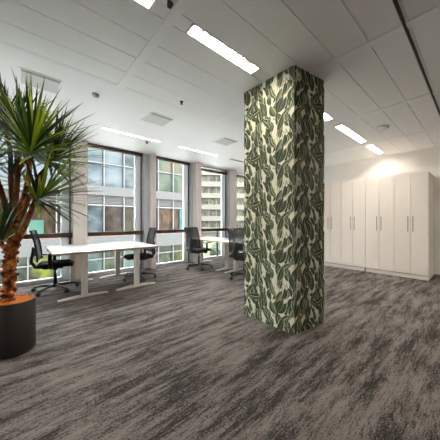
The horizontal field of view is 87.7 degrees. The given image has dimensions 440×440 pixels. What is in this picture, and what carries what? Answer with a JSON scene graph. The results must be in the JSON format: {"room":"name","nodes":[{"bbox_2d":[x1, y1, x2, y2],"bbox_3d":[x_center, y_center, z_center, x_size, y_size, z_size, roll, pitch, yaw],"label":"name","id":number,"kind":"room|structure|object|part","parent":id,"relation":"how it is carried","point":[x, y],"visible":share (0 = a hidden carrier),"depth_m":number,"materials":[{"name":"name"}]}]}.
{"room":"open-plan office","nodes":[
{"label":"open-plan office","id":0,"kind":"room"},
{"bbox_2d":[0,257,439,439],"bbox_3d":[0.299,1.345,2.166,11.500,0.200,8.870,0,0,-41],"label":"floor","id":1,"kind":"structure","parent":0,"point":[179,356],"depth_m":1.93,"materials":[{"name":"carpet"}]},
{"bbox_2d":[0,126,72,288],"bbox_3d":[-3.639,-0.219,4.410,1.340,2.928,0.150,0,0,-41],"label":"window","id":2,"kind":"structure","parent":1,"relation":"on","point":[66,234],"depth_m":4.75,"materials":[{"name":"white"}]},
{"bbox_3d":[-3.619,0.315,4.387,1.340,0.090,0.070,0,0,-41],"label":"handrail","id":3,"kind":"part","parent":2,"relation":"part of","materials":[{"name":"brown wood"}]},
{"bbox_3d":[-3.248,-0.229,4.798,0.140,2.808,0.060,0,0,-41],"label":"panel","id":4,"kind":"part","parent":2,"relation":"part of","materials":[{"name":"white"}]},
{"bbox_3d":[-3.167,-0.219,4.829,0.022,2.928,0.060,0,0,-41],"label":"dark post","id":5,"kind":"part","parent":2,"relation":"part of","materials":[{"name":"black metal"}]},
{"bbox_2d":[29,230,78,296],"bbox_3d":[-2.930,0.708,4.072,0.710,1.073,0.697,0,0,-30],"label":"office chair","id":6,"kind":"object","parent":1,"relation":"on","point":[54,264],"visible":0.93,"depth_m":3.95,"materials":[{"name":"black plastic"}]},
{"bbox_3d":[-3.163,0.435,3.921,0.155,0.528,0.474,0,0,-30],"label":"backrest","id":7,"kind":"part","parent":6,"relation":"part of","materials":[{"name":"black fabric"}]},
{"bbox_3d":[-3.164,0.435,3.922,0.127,0.500,0.450,0,0,-30],"label":"panel","id":8,"kind":"part","parent":6,"relation":"part of","materials":[{"name":"grey fabric"}]},
{"bbox_3d":[-2.826,0.705,3.821,0.070,0.260,0.114,0,0,-30],"label":"armrest","id":9,"kind":"part","parent":6,"relation":"part of","materials":[{"name":"black plastic"}]},
{"bbox_3d":[-2.907,0.767,4.069,0.515,0.075,0.500,0,0,-30],"label":"seat","id":10,"kind":"part","parent":6,"relation":"part of","materials":[{"name":"black fabric"}]},
{"bbox_2d":[0,67,111,359],"bbox_3d":[-1.864,-0.126,2.173,1.614,2.738,1.477,0,0,-6],"label":"potted plant","id":11,"kind":"object","parent":1,"relation":"on","point":[17,312],"visible":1,"depth_m":2.11,"materials":[{"name":"green plant"}]},
{"bbox_3d":[-2.083,-0.172,2.204,0.206,0.628,0.057,0,0,4],"label":"stem","id":12,"kind":"part","parent":11,"relation":"part of","materials":[{"name":"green plant"}]},
{"bbox_3d":[-1.970,0.246,2.096,0.051,0.125,0.177,0,0,-19],"label":"stem","id":13,"kind":"part","parent":11,"relation":"part of","materials":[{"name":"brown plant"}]},
{"bbox_3d":[-2.120,-0.463,2.314,0.402,1.096,0.068,0,0,40],"label":"stem","id":14,"kind":"part","parent":11,"relation":"part of","materials":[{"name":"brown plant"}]},
{"bbox_3d":[-2.008,-0.403,2.259,0.060,0.969,0.205,0,0,-25],"label":"stem","id":15,"kind":"part","parent":11,"relation":"part of","materials":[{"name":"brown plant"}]},
{"bbox_3d":[-1.971,1.002,2.191,0.328,0.482,0.328,0,0,-41],"label":"pot","id":16,"kind":"part","parent":11,"relation":"part of","materials":[{"name":"black plastic"}]},
{"bbox_3d":[-1.827,-0.230,2.111,0.363,0.658,0.061,0,0,26],"label":"stem","id":17,"kind":"part","parent":11,"relation":"part of","materials":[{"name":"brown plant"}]},
{"bbox_3d":[-1.844,0.038,2.160,0.308,0.483,0.058,0,0,13],"label":"stem","id":18,"kind":"part","parent":11,"relation":"part of","materials":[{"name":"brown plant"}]},
{"bbox_3d":[-1.885,-0.261,2.307,0.299,0.650,0.091,0,0,-45],"label":"stem","id":19,"kind":"part","parent":11,"relation":"part of","materials":[{"name":"green plant"}]},
{"bbox_2d":[72,139,86,279],"bbox_3d":[-3.021,-0.219,4.907,0.245,2.928,0.373,0,0,-41],"label":"column","id":20,"kind":"structure","parent":1,"relation":"on","point":[79,232],"depth_m":4.77,"materials":[{"name":"paint"}]},
{"bbox_2d":[45,243,113,301],"bbox_3d":[-2.622,0.873,4.203,0.850,0.744,1.420,0,0,-41],"label":"desk","id":21,"kind":"object","parent":1,"relation":"on","point":[72,250],"visible":0.96,"depth_m":3.79,"materials":[{"name":"laminate"}]},
{"bbox_3d":[-2.944,0.882,4.572,0.090,0.665,0.060,0,0,-41],"label":"leg","id":22,"kind":"part","parent":21,"relation":"part of","materials":[{"name":"white metal"}]},
{"bbox_3d":[-2.201,0.882,3.721,0.090,0.665,0.060,0,0,-41],"label":"leg","id":23,"kind":"part","parent":21,"relation":"part of","materials":[{"name":"white metal"}]},
{"bbox_2d":[87,143,143,275],"bbox_3d":[-2.466,-0.219,5.434,1.285,2.928,0.150,0,0,-41],"label":"window","id":24,"kind":"structure","parent":1,"relation":"on","point":[138,232],"depth_m":5.76,"materials":[{"name":"white"}]},
{"bbox_2d":[87,143,142,156],"bbox_3d":[-2.447,-1.645,5.394,1.250,0.075,0.065,0,0,-41],"label":"roller blind","id":25,"kind":"object","parent":24,"relation":"attached to","point":[136,154],"depth_m":5.37,"materials":[{"name":"white fabric"}]},
{"bbox_3d":[-2.446,0.315,5.412,1.285,0.090,0.070,0,0,-41],"label":"handrail","id":26,"kind":"part","parent":24,"relation":"part of","materials":[{"name":"brown wood"}]},
{"bbox_3d":[-2.553,-0.229,5.416,1.060,2.808,0.007,0,0,-41],"label":"glass","id":27,"kind":"part","parent":24,"relation":"part of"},
{"bbox_3d":[-2.095,-0.229,5.804,0.140,2.808,0.060,0,0,-41],"label":"panel","id":28,"kind":"part","parent":24,"relation":"part of","materials":[{"name":"white"}]},
{"bbox_3d":[-2.014,-0.219,5.835,0.022,2.928,0.060,0,0,-41],"label":"dark post","id":29,"kind":"part","parent":24,"relation":"part of","materials":[{"name":"black metal"}]},
{"bbox_2d":[95,241,158,290],"bbox_3d":[-1.978,0.873,4.765,0.845,0.744,1.420,0,0,-41],"label":"desk","id":30,"kind":"object","parent":1,"relation":"on","point":[136,246],"visible":0.92,"depth_m":4.36,"materials":[{"name":"laminate"}]},
{"bbox_3d":[-2.300,0.882,5.134,0.090,0.665,0.060,0,0,-41],"label":"leg","id":31,"kind":"part","parent":30,"relation":"part of","materials":[{"name":"white metal"}]},
{"bbox_3d":[-1.557,0.882,4.283,0.090,0.665,0.060,0,0,-41],"label":"leg","id":32,"kind":"part","parent":30,"relation":"part of","materials":[{"name":"white metal"}]},
{"bbox_2d":[122,228,156,281],"bbox_3d":[-1.729,0.708,4.897,0.710,1.073,0.697,0,0,-35],"label":"office chair","id":33,"kind":"object","parent":1,"relation":"on","point":[151,233],"visible":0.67,"depth_m":4.92,"materials":[{"name":"black plastic"}]},
{"bbox_3d":[-1.752,0.767,4.898,0.515,0.075,0.500,0,0,-35],"label":"seat","id":34,"kind":"part","parent":33,"relation":"part of","materials":[{"name":"black fabric"}]},
{"bbox_3d":[-1.511,0.435,5.070,0.127,0.500,0.450,0,0,-35],"label":"panel","id":35,"kind":"part","parent":33,"relation":"part of","materials":[{"name":"grey fabric"}]},
{"bbox_3d":[-1.512,0.435,5.071,0.155,0.528,0.474,0,0,-35],"label":"backrest","id":36,"kind":"part","parent":33,"relation":"part of","materials":[{"name":"black fabric"}]},
{"bbox_2d":[143,154,155,268],"bbox_3d":[-1.859,-0.219,5.922,0.270,2.928,0.373,0,0,-41],"label":"column","id":37,"kind":"structure","parent":1,"relation":"on","point":[149,161],"depth_m":5.85,"materials":[{"name":"paint"}]},
{"bbox_2d":[156,156,189,266],"bbox_3d":[-1.342,-0.219,6.416,1.160,2.928,0.150,0,0,-41],"label":"window","id":38,"kind":"structure","parent":1,"relation":"on","point":[186,165],"depth_m":6.70,"materials":[{"name":"white metal"}]},
{"bbox_3d":[-1.322,0.315,6.393,1.160,0.090,0.070,0,0,-41],"label":"handrail","id":39,"kind":"part","parent":38,"relation":"part of","materials":[{"name":"brown wood"}]},
{"bbox_2d":[156,156,189,164],"bbox_3d":[-1.323,-1.645,6.376,1.125,0.075,0.065,0,0,-41],"label":"roller blind","id":40,"kind":"object","parent":38,"relation":"attached to","point":[157,157],"depth_m":6.34,"materials":[{"name":"white fabric"}]},
{"bbox_3d":[-1.018,-0.229,6.745,0.140,2.808,0.060,0,0,-41],"label":"panel","id":41,"kind":"part","parent":38,"relation":"part of","materials":[{"name":"white metal"}]},
{"bbox_3d":[-0.937,-0.219,6.776,0.022,2.928,0.060,0,0,-41],"label":"dark post","id":42,"kind":"part","parent":38,"relation":"part of","materials":[{"name":"black metal"}]},
{"bbox_2d":[190,162,200,261],"bbox_3d":[-0.782,-0.219,6.863,0.270,2.928,0.373,0,0,-41],"label":"column","id":43,"kind":"structure","parent":1,"relation":"on","point":[195,168],"depth_m":6.76,"materials":[{"name":"paint"}]},
{"bbox_2d":[185,227,212,270],"bbox_3d":[-0.560,0.708,5.956,0.697,1.073,0.710,0,0,35],"label":"office chair","id":44,"kind":"object","parent":1,"relation":"on","point":[193,244],"visible":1,"depth_m":5.71,"materials":[{"name":"black fabric"}]},
{"bbox_3d":[-0.704,0.435,5.717,0.474,0.528,0.155,0,0,35],"label":"backrest","id":45,"kind":"part","parent":44,"relation":"part of","materials":[{"name":"black fabric"}]},
{"bbox_3d":[-0.706,0.435,5.718,0.450,0.500,0.127,0,0,35],"label":"panel","id":46,"kind":"part","parent":44,"relation":"part of","materials":[{"name":"grey fabric"}]},
{"bbox_3d":[-0.538,0.767,5.962,0.500,0.075,0.515,0,0,35],"label":"seat","id":47,"kind":"part","parent":44,"relation":"part of","materials":[{"name":"black fabric"}]},
{"bbox_2d":[201,166,227,259],"bbox_3d":[-0.242,-0.219,7.376,1.220,2.928,0.150,0,0,-41],"label":"window","id":48,"kind":"structure","parent":1,"relation":"on","point":[223,229],"depth_m":7.68,"materials":[{"name":"white metal"}]},
{"bbox_2d":[201,168,226,174],"bbox_3d":[-0.223,-1.558,7.336,1.185,0.075,0.065,0,0,-41],"label":"roller blind","id":49,"kind":"object","parent":48,"relation":"attached to","point":[211,170],"depth_m":7.36,"materials":[{"name":"white fabric"}]},
{"bbox_3d":[-0.222,0.315,7.354,1.220,0.090,0.070,0,0,-41],"label":"handrail","id":50,"kind":"part","parent":48,"relation":"part of","materials":[{"name":"brown wood"}]},
{"bbox_3d":[0.104,-0.229,7.725,0.140,2.808,0.060,0,0,-41],"label":"panel","id":51,"kind":"part","parent":48,"relation":"part of","materials":[{"name":"white metal"}]},
{"bbox_3d":[0.185,-0.219,7.756,0.022,2.928,0.060,0,0,-41],"label":"dark post","id":52,"kind":"part","parent":48,"relation":"part of","materials":[{"name":"black metal"}]},
{"bbox_2d":[195,236,233,270],"bbox_3d":[-0.229,0.873,6.312,0.800,0.744,1.390,0,0,-41],"label":"desk","id":53,"kind":"object","parent":1,"relation":"on","point":[205,238],"visible":0.66,"depth_m":5.88,"materials":[{"name":"laminate"}]},
{"bbox_3d":[-0.541,0.882,6.670,0.090,0.665,0.060,0,0,-41],"label":"leg","id":54,"kind":"part","parent":53,"relation":"part of","materials":[{"name":"white metal"}]},
{"bbox_3d":[0.182,0.882,5.842,0.090,0.665,0.060,0,0,-41],"label":"leg","id":55,"kind":"part","parent":53,"relation":"part of","materials":[{"name":"white metal"}]},
{"bbox_2d":[218,240,242,272],"bbox_3d":[0.764,0.873,5.175,0.800,0.744,1.590,0,0,-41],"label":"desk","id":56,"kind":"object","parent":1,"relation":"on","point":[224,241],"visible":0.22,"depth_m":5.56,"materials":[{"name":"laminate"}]},
{"bbox_3d":[0.386,0.882,5.608,0.090,0.665,0.060,0,0,-41],"label":"leg","id":57,"kind":"part","parent":56,"relation":"part of","materials":[{"name":"white metal"}]},
{"bbox_2d":[227,170,236,254],"bbox_3d":[0.340,-0.219,7.843,0.270,2.928,0.373,0,0,-41],"label":"column","id":58,"kind":"structure","parent":1,"relation":"on","point":[232,174],"depth_m":7.74,"materials":[{"name":"paint"}]},
{"bbox_2d":[228,228,243,279],"bbox_3d":[0.507,0.708,4.949,0.697,1.073,0.710,0,0,40],"label":"office chair","id":59,"kind":"object","parent":1,"relation":"on","point":[236,235],"visible":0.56,"depth_m":4.71,"materials":[{"name":"black fabric"}]},
{"bbox_3d":[0.340,0.435,4.726,0.474,0.528,0.155,0,0,40],"label":"backrest","id":60,"kind":"part","parent":59,"relation":"part of","materials":[{"name":"black fabric"}]},
{"bbox_3d":[0.529,0.767,4.954,0.500,0.075,0.515,0,0,40],"label":"seat","id":61,"kind":"part","parent":59,"relation":"part of","materials":[{"name":"black fabric"}]},
{"bbox_3d":[0.338,0.435,4.728,0.450,0.500,0.127,0,0,40],"label":"panel","id":62,"kind":"part","parent":59,"relation":"part of","materials":[{"name":"grey fabric"}]},
{"bbox_2d":[237,173,243,228],"bbox_3d":[0.914,-0.219,8.386,1.310,2.928,0.150,0,0,-41],"label":"window","id":63,"kind":"structure","parent":1,"relation":"on","point":[240,175],"depth_m":8.19,"materials":[{"name":"white"}]},
{"bbox_2d":[244,65,323,334],"bbox_3d":[0.790,-0.219,2.901,0.557,2.928,0.822,0,0,-41],"label":"column","id":64,"kind":"structure","parent":1,"relation":"on","point":[284,113],"depth_m":2.66,"materials":[{"name":"paper"}]},
{"bbox_2d":[324,182,341,267],"bbox_3d":[3.289,0.122,6.445,0.956,2.245,0.559,0,0,-41],"label":"tall cabinet","id":65,"kind":"object","parent":1,"relation":"on","point":[332,191],"visible":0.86,"depth_m":6.11,"materials":[{"name":"laminate"}]},
{"bbox_3d":[2.875,0.075,6.269,0.019,2.147,0.274,0,0,-41],"label":"door","id":66,"kind":"part","parent":65,"relation":"part of","materials":[{"name":"laminate"}]},
{"bbox_3d":[3.059,0.075,6.059,0.019,2.147,0.274,0,0,-41],"label":"door","id":67,"kind":"part","parent":65,"relation":"part of","materials":[{"name":"laminate"}]},
{"bbox_2d":[341,179,365,270],"bbox_3d":[3.656,0.122,6.025,0.956,2.245,0.555,0,0,-41],"label":"tall cabinet","id":68,"kind":"object","parent":1,"relation":"on","point":[353,192],"visible":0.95,"depth_m":5.72,"materials":[{"name":"laminate"}]},
{"bbox_3d":[3.243,0.075,5.849,0.019,2.147,0.272,0,0,-41],"label":"door","id":69,"kind":"part","parent":68,"relation":"part of","materials":[{"name":"laminate"}]},
{"bbox_3d":[3.425,0.075,5.640,0.019,2.147,0.272,0,0,-41],"label":"door","id":70,"kind":"part","parent":68,"relation":"part of","materials":[{"name":"laminate"}]},
{"bbox_2d":[366,175,394,275],"bbox_3d":[4.024,0.122,5.604,0.956,2.245,0.564,0,0,-41],"label":"tall cabinet","id":71,"kind":"object","parent":1,"relation":"on","point":[379,190],"visible":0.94,"depth_m":5.30,"materials":[{"name":"laminate"}]},
{"bbox_3d":[3.609,0.075,5.429,0.019,2.147,0.276,0,0,-41],"label":"door","id":72,"kind":"part","parent":71,"relation":"part of","materials":[{"name":"laminate"}]},
{"bbox_3d":[3.795,0.075,5.217,0.019,2.147,0.276,0,0,-41],"label":"door","id":73,"kind":"part","parent":71,"relation":"part of","materials":[{"name":"laminate"}]},
{"bbox_2d":[394,171,434,280],"bbox_3d":[4.398,0.122,5.176,0.956,2.245,0.573,0,0,-41],"label":"tall cabinet","id":74,"kind":"object","parent":1,"relation":"on","point":[414,193],"visible":1,"depth_m":4.90,"materials":[{"name":"laminate"}]},
{"bbox_3d":[3.982,0.075,5.003,0.019,2.147,0.280,0,0,-41],"label":"door","id":75,"kind":"part","parent":74,"relation":"part of","materials":[{"name":"laminate"}]},
{"bbox_3d":[4.170,0.075,4.787,0.019,2.147,0.280,0,0,-41],"label":"door","id":76,"kind":"part","parent":74,"relation":"part of","materials":[{"name":"laminate"}]},
{"bbox_2d":[0,0,439,173],"bbox_3d":[0.299,-1.780,2.166,11.500,0.206,8.870,0,0,-41],"label":"ceiling","id":77,"kind":"structure","parent":0,"point":[140,61],"depth_m":2.48,"materials":[{"name":"white metal"}]},
{"bbox_2d":[19,67,62,94],"bbox_3d":[-2.186,-1.680,2.791,0.400,0.006,0.400,0,0,-41],"label":"ceiling vent","id":78,"kind":"object","parent":77,"relation":"in","point":[52,85],"visible":0.98,"depth_m":2.77,"materials":[{"name":"white plastic"}]},
{"bbox_2d":[92,93,99,98],"bbox_3d":[-1.667,-1.661,3.072,0.090,0.041,0.090,0,0,-41],"label":"smoke detector","id":79,"kind":"object","parent":77,"relation":"attached to","point":[95,95],"visible":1,"depth_m":3.05,"materials":[{"name":"white plastic"}]},
{"bbox_2d":[101,127,160,142],"bbox_3d":[-1.724,-1.714,4.562,1.156,0.069,0.084,0,0,-41],"label":"ceiling light","id":80,"kind":"object","parent":77,"relation":"attached to","point":[102,127],"visible":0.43,"depth_m":4.53,"materials":[{"name":"white plastic"}]},
{"bbox_2d":[133,0,156,10],"bbox_3d":[-0.964,-1.714,1.398,1.187,0.069,0.139,0,0,-41],"label":"ceiling light","id":81,"kind":"object","parent":77,"relation":"attached to","point":[148,4],"visible":1,"depth_m":1.79,"materials":[{"name":"white plastic"}]},
{"bbox_2d":[141,112,174,126],"bbox_3d":[-1.044,-1.680,3.841,0.410,0.006,0.410,0,0,-41],"label":"ceiling vent","id":82,"kind":"object","parent":77,"relation":"in","point":[153,118],"visible":1,"depth_m":3.83,"materials":[{"name":"white plastic"}]},
{"bbox_2d":[167,0,172,8],"bbox_3d":[-0.396,-1.673,1.776,0.050,0.020,0.045,0,0,-41],"label":"bracket","id":83,"kind":"object","parent":77,"relation":"attached to","point":[169,3],"visible":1,"depth_m":1.77,"materials":[{"name":"black metal"}]},
{"bbox_2d":[177,146,218,155],"bbox_3d":[-0.509,-1.714,5.623,1.190,0.069,0.084,0,0,-41],"label":"ceiling light","id":84,"kind":"object","parent":77,"relation":"attached to","point":[177,146],"visible":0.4,"depth_m":5.59,"materials":[{"name":"white plastic"}]},
{"bbox_2d":[185,23,260,73],"bbox_3d":[0.068,-1.714,2.300,0.892,0.069,0.139,0,0,-41],"label":"ceiling light","id":85,"kind":"object","parent":77,"relation":"attached to","point":[195,31],"visible":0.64,"depth_m":2.27,"materials":[{"name":"white plastic"}]},
{"bbox_3d":[0.068,-1.701,2.300,0.692,0.026,0.115,0,0,-41],"label":"cross blade","id":86,"kind":"part","parent":85,"relation":"part of","materials":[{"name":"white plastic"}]},
{"bbox_2d":[213,137,238,145],"bbox_3d":[0.120,-1.680,4.925,0.400,0.006,0.400,0,0,-41],"label":"ceiling vent","id":87,"kind":"object","parent":77,"relation":"in","point":[225,141],"visible":1,"depth_m":4.90,"materials":[{"name":"white plastic"}]},
{"bbox_2d":[324,112,333,120],"bbox_3d":[1.383,-1.714,3.448,1.220,0.069,0.139,0,0,-41],"label":"ceiling light","id":88,"kind":"object","parent":77,"relation":"attached to","point":[327,117],"visible":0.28,"depth_m":3.79,"materials":[{"name":"white plastic"}]},
{"bbox_2d":[335,124,366,142],"bbox_3d":[2.607,-1.714,4.517,1.330,0.069,0.139,0,0,-41],"label":"ceiling light","id":89,"kind":"object","parent":77,"relation":"attached to","point":[342,128],"visible":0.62,"depth_m":4.54,"materials":[{"name":"white plastic"}]},
{"bbox_2d":[365,145,383,153],"bbox_3d":[3.707,-1.714,5.478,0.930,0.069,0.139,0,0,-41],"label":"ceiling light","id":90,"kind":"object","parent":77,"relation":"attached to","point":[373,148],"visible":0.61,"depth_m":5.52,"materials":[{"name":"white plastic"}]},
{"bbox_2d":[377,125,389,129],"bbox_3d":[2.952,-1.661,4.145,0.190,0.041,0.190,0,0,-41],"label":"smoke detector","id":91,"kind":"object","parent":77,"relation":"attached to","point":[383,127],"visible":1,"depth_m":4.10,"materials":[{"name":"white plastic"}]},
{"bbox_2d":[393,0,439,114],"bbox_3d":[0.953,-1.689,1.417,11.100,0.028,0.016,0,0,-41],"label":"trim","id":92,"kind":"structure","parent":77,"relation":"attached to","point":[396,3],"depth_m":2.23,"materials":[{"name":"black metal"}]},
{"bbox_2d":[324,146,439,274],"bbox_3d":[4.554,-0.269,5.883,0.200,3.028,8.870,0,0,-41],"label":"wall","id":93,"kind":"structure","parent":0,"point":[428,159],"depth_m":5.77,"materials":[{"name":"white paint"}]},
{"label":"outside","id":94,"kind":"structure","parent":0,"visible":0},
{"bbox_3d":[-18.419,4.745,74.296,150.000,0.400,123.850,0,0,-41],"label":"ground","id":95,"kind":"structure","parent":94,"visible":0},
{"bbox_2d":[0,133,182,283],"bbox_3d":[-12.220,-0.855,14.501,20.170,10.600,6.080,0,0,-41],"label":"office building","id":96,"kind":"structure","parent":95,"relation":"on","point":[116,201],"depth_m":15.19,"materials":[{"name":"glass"}]},
{"bbox_3d":[-10.148,0.520,12.592,0.720,1.050,0.080,0,0,-41],"label":"mint panel","id":97,"kind":"part","parent":96,"relation":"part of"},
{"bbox_3d":[-10.320,1.015,12.349,20.140,0.080,0.220,0,0,-41],"label":"sill","id":98,"kind":"part","parent":96,"relation":"part of","materials":[{"name":"white"}]},
{"bbox_3d":[-3.174,0.045,18.684,0.300,1.800,0.080,0,0,-41],"label":"cyan panel","id":99,"kind":"part","parent":96,"relation":"part of","materials":[{"name":"teal glass"}]},
{"bbox_2d":[203,241,215,256],"bbox_3d":[0.473,4.470,32.941,15.950,0.150,31.000,0,0,-41],"label":"lawn","id":100,"kind":"structure","parent":95,"relation":"on","point":[207,254],"depth_m":37.98,"materials":[{"name":"green plant"}]},
{"bbox_2d":[209,245,220,255],"bbox_3d":[-0.454,3.662,26.648,1.661,1.459,1.708,0,0,-41],"label":"shrub","id":101,"kind":"object","parent":100,"relation":"on","point":[213,252],"visible":0.61,"depth_m":26.05,"materials":[{"name":"green plant"}]},
{"bbox_2d":[201,171,243,236],"bbox_3d":[-0.495,-9.655,65.238,30.000,28.200,10.300,0,0,-7],"label":"apartment building","id":102,"kind":"structure","parent":95,"relation":"on","point":[210,182],"depth_m":60.55,"materials":[{"name":"beige concrete"}]}
]}

